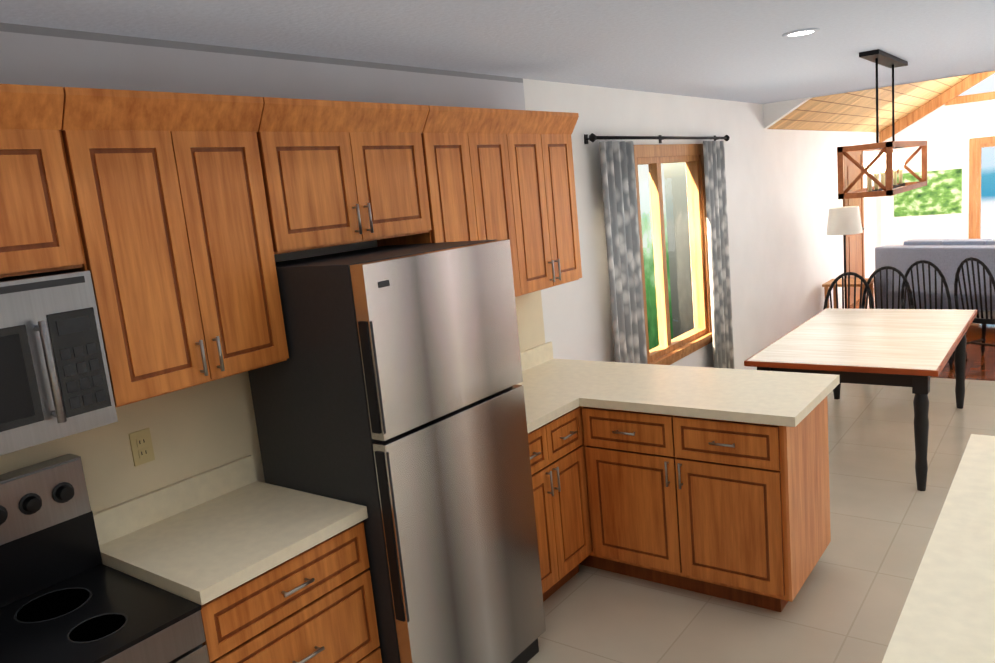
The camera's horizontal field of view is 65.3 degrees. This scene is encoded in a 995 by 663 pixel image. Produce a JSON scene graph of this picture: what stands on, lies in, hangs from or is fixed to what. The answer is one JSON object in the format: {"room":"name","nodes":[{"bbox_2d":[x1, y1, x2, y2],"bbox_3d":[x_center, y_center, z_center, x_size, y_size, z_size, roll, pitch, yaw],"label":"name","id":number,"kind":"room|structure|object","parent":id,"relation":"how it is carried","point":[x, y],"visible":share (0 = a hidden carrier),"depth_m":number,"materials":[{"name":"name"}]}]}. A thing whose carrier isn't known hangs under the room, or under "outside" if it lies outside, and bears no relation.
{"room":"kitchen","nodes":[
{"label":"kitchen","id":0,"kind":"room"},
{"bbox_2d":[0,23,881,369],"bbox_3d":[1.736,-0.726,6.682,0.120,2.720,14.670,2,12,37],"label":"wall","id":1,"kind":"structure","parent":0,"point":[786,255],"depth_m":5.14,"materials":[{"name":"paint"}]},
{"bbox_2d":[129,428,154,466],"bbox_3d":[-1.223,0.398,2.674,0.010,0.116,0.072,2,12,37],"label":"outlet","id":2,"kind":"object","parent":1,"relation":"attached to","point":[141,446],"visible":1,"depth_m":2.67,"materials":[{"name":"beige plastic"}]},
{"bbox_2d":[0,290,544,513],"bbox_3d":[-0.068,0.438,2.063,2.600,0.560,4.660,2,12,37],"label":"backsplash","id":3,"kind":"structure","parent":1,"relation":"attached to","point":[199,428],"depth_m":2.77,"materials":[{"name":"beige paint"}]},
{"bbox_2d":[0,84,581,406],"bbox_3d":[-0.933,-0.288,2.485,0.660,0.895,4.564,2,12,37],"label":"upper cabinet","id":4,"kind":"object","parent":1,"relation":"attached to","point":[173,223],"visible":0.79,"depth_m":2.54,"materials":[{"name":"brown wood"}]},
{"bbox_2d":[0,271,117,455],"bbox_3d":[-1.464,0.117,1.971,0.441,0.436,0.775,2,12,37],"label":"microwave","id":5,"kind":"object","parent":4,"relation":"attached to","point":[55,382],"visible":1,"depth_m":2.05,"materials":[{"name":"silver metal"}]},
{"bbox_2d":[584,133,729,143],"bbox_3d":[1.271,-1.452,5.837,0.110,0.060,2.389,2,12,37],"label":"curtain rod","id":6,"kind":"object","parent":1,"relation":"attached to","point":[592,137],"visible":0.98,"depth_m":5.50,"materials":[{"name":"black metal"}]},
{"bbox_2d":[599,141,647,363],"bbox_3d":[0.898,-0.185,5.345,0.060,2.195,0.483,2,12,37],"label":"curtain","id":7,"kind":"object","parent":6,"relation":"hanging from","point":[617,161],"visible":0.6,"depth_m":5.25,"materials":[{"name":"grey fabric"}]},
{"bbox_2d":[703,141,733,368],"bbox_3d":[1.912,-0.517,6.681,0.060,2.195,0.463,2,12,37],"label":"curtain","id":8,"kind":"object","parent":6,"relation":"hanging from","point":[718,240],"visible":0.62,"depth_m":6.62,"materials":[{"name":"grey fabric"}]},
{"bbox_2d":[634,144,712,364],"bbox_3d":[1.380,-0.615,6.154,0.150,1.690,1.360,2,12,37],"label":"window","id":9,"kind":"structure","parent":1,"relation":"in","point":[654,157],"depth_m":6.17,"materials":[{"name":"brown wood"}]},
{"bbox_2d":[843,151,865,307],"bbox_3d":[5.011,-1.474,10.838,0.088,2.140,1.100,2,12,37],"label":"door frame","id":10,"kind":"structure","parent":1,"relation":"attached to","point":[855,253],"depth_m":10.87,"materials":[{"name":"brown wood"}]},
{"bbox_2d":[0,0,994,103],"bbox_3d":[2.628,-1.370,2.326,6.500,0.100,8.970,2,12,37],"label":"ceiling","id":11,"kind":"structure","parent":0,"point":[740,50],"depth_m":3.43,"materials":[{"name":"paint"}]},
{"bbox_2d":[782,28,819,36],"bbox_3d":[1.482,-1.458,3.795,0.170,0.007,0.170,2,12,37],"label":"recessed light","id":12,"kind":"object","parent":11,"relation":"in","point":[801,32],"visible":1,"depth_m":3.77,"materials":[{"name":"paint"}]},
{"bbox_2d":[837,49,926,198],"bbox_3d":[2.557,-1.356,5.115,0.300,0.862,1.300,2,12,37],"label":"pendant chandelier","id":13,"kind":"object","parent":11,"relation":"hanging from","point":[886,160],"visible":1,"depth_m":4.84,"materials":[{"name":"brown wood"}]},
{"bbox_2d":[527,377,994,662],"bbox_3d":[2.709,1.346,2.555,6.700,0.120,8.570,2,12,37],"label":"floor","id":14,"kind":"structure","parent":0,"point":[846,604],"depth_m":3.76,"materials":[{"name":"beige tile"}]},
{"bbox_2d":[0,454,209,662],"bbox_3d":[-1.260,1.103,2.070,0.702,1.280,0.790,2,12,37],"label":"range","id":15,"kind":"object","parent":14,"relation":"on","point":[67,595],"visible":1,"depth_m":2.26,"materials":[{"name":"silver metal"}]},
{"bbox_2d":[93,455,381,662],"bbox_3d":[-0.846,1.070,2.671,0.648,1.060,0.642,2,12,37],"label":"base cabinet","id":16,"kind":"object","parent":14,"relation":"on","point":[250,564],"visible":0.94,"depth_m":2.54,"materials":[{"name":"brown wood"}]},
{"bbox_2d":[248,239,545,662],"bbox_3d":[-0.380,0.576,3.127,0.692,1.785,0.810,2,12,37],"label":"fridge","id":17,"kind":"object","parent":14,"relation":"on","point":[389,393],"visible":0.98,"depth_m":2.78,"materials":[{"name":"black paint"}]},
{"bbox_2d":[516,342,839,611],"bbox_3d":[0.630,0.733,3.785,1.654,1.060,1.335,2,12,37],"label":"base cabinet","id":18,"kind":"object","parent":14,"relation":"on","point":[710,481],"visible":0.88,"depth_m":3.62,"materials":[{"name":"brown wood"}]},
{"bbox_2d":[823,272,874,309],"bbox_3d":[3.195,-0.074,7.123,0.590,1.017,0.581,2,12,37],"label":"chair","id":19,"kind":"object","parent":14,"relation":"on","point":[855,275],"visible":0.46,"depth_m":6.83,"materials":[{"name":"black paint"}]},
{"bbox_2d":[744,308,976,490],"bbox_3d":[2.662,0.383,5.532,1.100,0.760,2.000,2,12,37],"label":"dining table","id":20,"kind":"object","parent":14,"relation":"on","point":[914,349],"visible":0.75,"depth_m":5.08,"materials":[{"name":"brown wood"}]},
{"bbox_2d":[882,434,994,662],"bbox_3d":[1.386,1.050,1.924,0.634,0.930,2.150,2,12,37],"label":"kitchen island","id":21,"kind":"object","parent":14,"relation":"on","point":[947,615],"visible":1,"depth_m":1.88,"materials":[{"name":"beige stone"}]},
{"bbox_2d":[768,74,971,131],"bbox_3d":[6.774,-4.258,7.721,6.500,3.610,5.500,2,12,37],"label":"ceiling","id":22,"kind":"structure","parent":0,"point":[854,111],"depth_m":9.50,"materials":[{"name":"brown wood"}]},
{"bbox_2d":[763,70,993,128],"bbox_3d":[5.114,-3.715,5.533,6.500,3.610,0.100,2,12,37],"label":"wall","id":23,"kind":"structure","parent":0,"point":[774,112],"depth_m":7.64,"materials":[{"name":"paint"}]},
{"bbox_2d":[844,293,994,380],"bbox_3d":[7.059,-0.076,8.287,6.700,0.120,6.100,2,12,37],"label":"floor","id":24,"kind":"structure","parent":0,"point":[979,366],"depth_m":7.41,"materials":[{"name":"brown wood"}]},
{"bbox_2d":[826,206,862,308],"bbox_3d":[3.892,-0.649,8.692,0.370,1.470,0.370,2,12,37],"label":"floor lamp","id":25,"kind":"object","parent":24,"relation":"on","point":[844,221],"visible":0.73,"depth_m":8.47,"materials":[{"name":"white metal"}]},
{"bbox_2d":[822,278,873,308],"bbox_3d":[4.244,-0.332,9.367,0.490,0.550,0.490,2,12,37],"label":"end table","id":26,"kind":"object","parent":24,"relation":"on","point":[826,285],"visible":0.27,"depth_m":9.30,"materials":[{"name":"brown wood"}]},
{"bbox_2d":[861,266,913,308],"bbox_3d":[3.633,-0.136,7.236,0.539,1.017,0.545,2,12,37],"label":"chair","id":27,"kind":"object","parent":24,"relation":"on","point":[901,274],"visible":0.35,"depth_m":6.97,"materials":[{"name":"black paint"}]},
{"bbox_2d":[901,260,967,368],"bbox_3d":[4.114,-0.201,7.341,0.539,1.017,0.545,2,12,37],"label":"chair","id":28,"kind":"object","parent":24,"relation":"on","point":[943,280],"visible":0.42,"depth_m":7.13,"materials":[{"name":"black paint"}]},
{"bbox_2d":[875,239,994,324],"bbox_3d":[5.403,-0.568,8.814,1.995,0.980,1.469,2,12,37],"label":"sofa","id":29,"kind":"object","parent":24,"relation":"on","point":[946,257],"visible":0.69,"depth_m":8.71,"materials":[{"name":"grey fabric"}]},
{"bbox_2d":[952,257,994,361],"bbox_3d":[4.536,-0.207,7.136,0.625,1.017,0.618,2,12,37],"label":"chair","id":30,"kind":"object","parent":24,"relation":"on","point":[984,318],"visible":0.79,"depth_m":7.05,"materials":[{"name":"black paint"}]},
{"bbox_2d":[881,99,994,245],"bbox_3d":[8.552,-3.595,10.120,6.500,5.870,0.100,2,12,37],"label":"wall","id":31,"kind":"structure","parent":0,"point":[947,132],"depth_m":11.72,"materials":[{"name":"paint"}]},
{"bbox_2d":[890,165,965,219],"bbox_3d":[6.582,-2.117,11.894,1.020,0.760,0.031,2,12,37],"label":"painting","id":32,"kind":"object","parent":31,"relation":"attached to","point":[942,193],"visible":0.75,"depth_m":11.82},
{"bbox_2d":[879,71,994,142],"bbox_3d":[8.390,-4.648,9.858,6.500,3.675,0.088,2,12,37],"label":"beam","id":33,"kind":"structure","parent":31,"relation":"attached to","point":[956,90],"depth_m":11.55,"materials":[{"name":"brown wood"}]},
{"bbox_2d":[945,82,994,238],"bbox_3d":[8.731,-3.524,9.963,5.220,5.110,0.140,2,12,37],"label":"window","id":34,"kind":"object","parent":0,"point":[976,145],"visible":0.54,"depth_m":11.47,"materials":[{"name":"brown wood"}]},
{"label":"outside","id":35,"kind":"structure","parent":0,"visible":0},
{"bbox_2d":[638,163,672,349],"bbox_3d":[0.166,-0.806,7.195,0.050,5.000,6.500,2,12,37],"label":"trees","id":36,"kind":"object","parent":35,"point":[648,246],"depth_m":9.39,"materials":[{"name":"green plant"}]},
{"bbox_2d":[959,73,994,238],"bbox_3d":[10.613,-4.119,11.593,16.000,8.000,0.050,2,12,37],"label":"sky","id":37,"kind":"structure","parent":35,"point":[987,194],"depth_m":13.51,"materials":[{"name":"white"}]}
]}

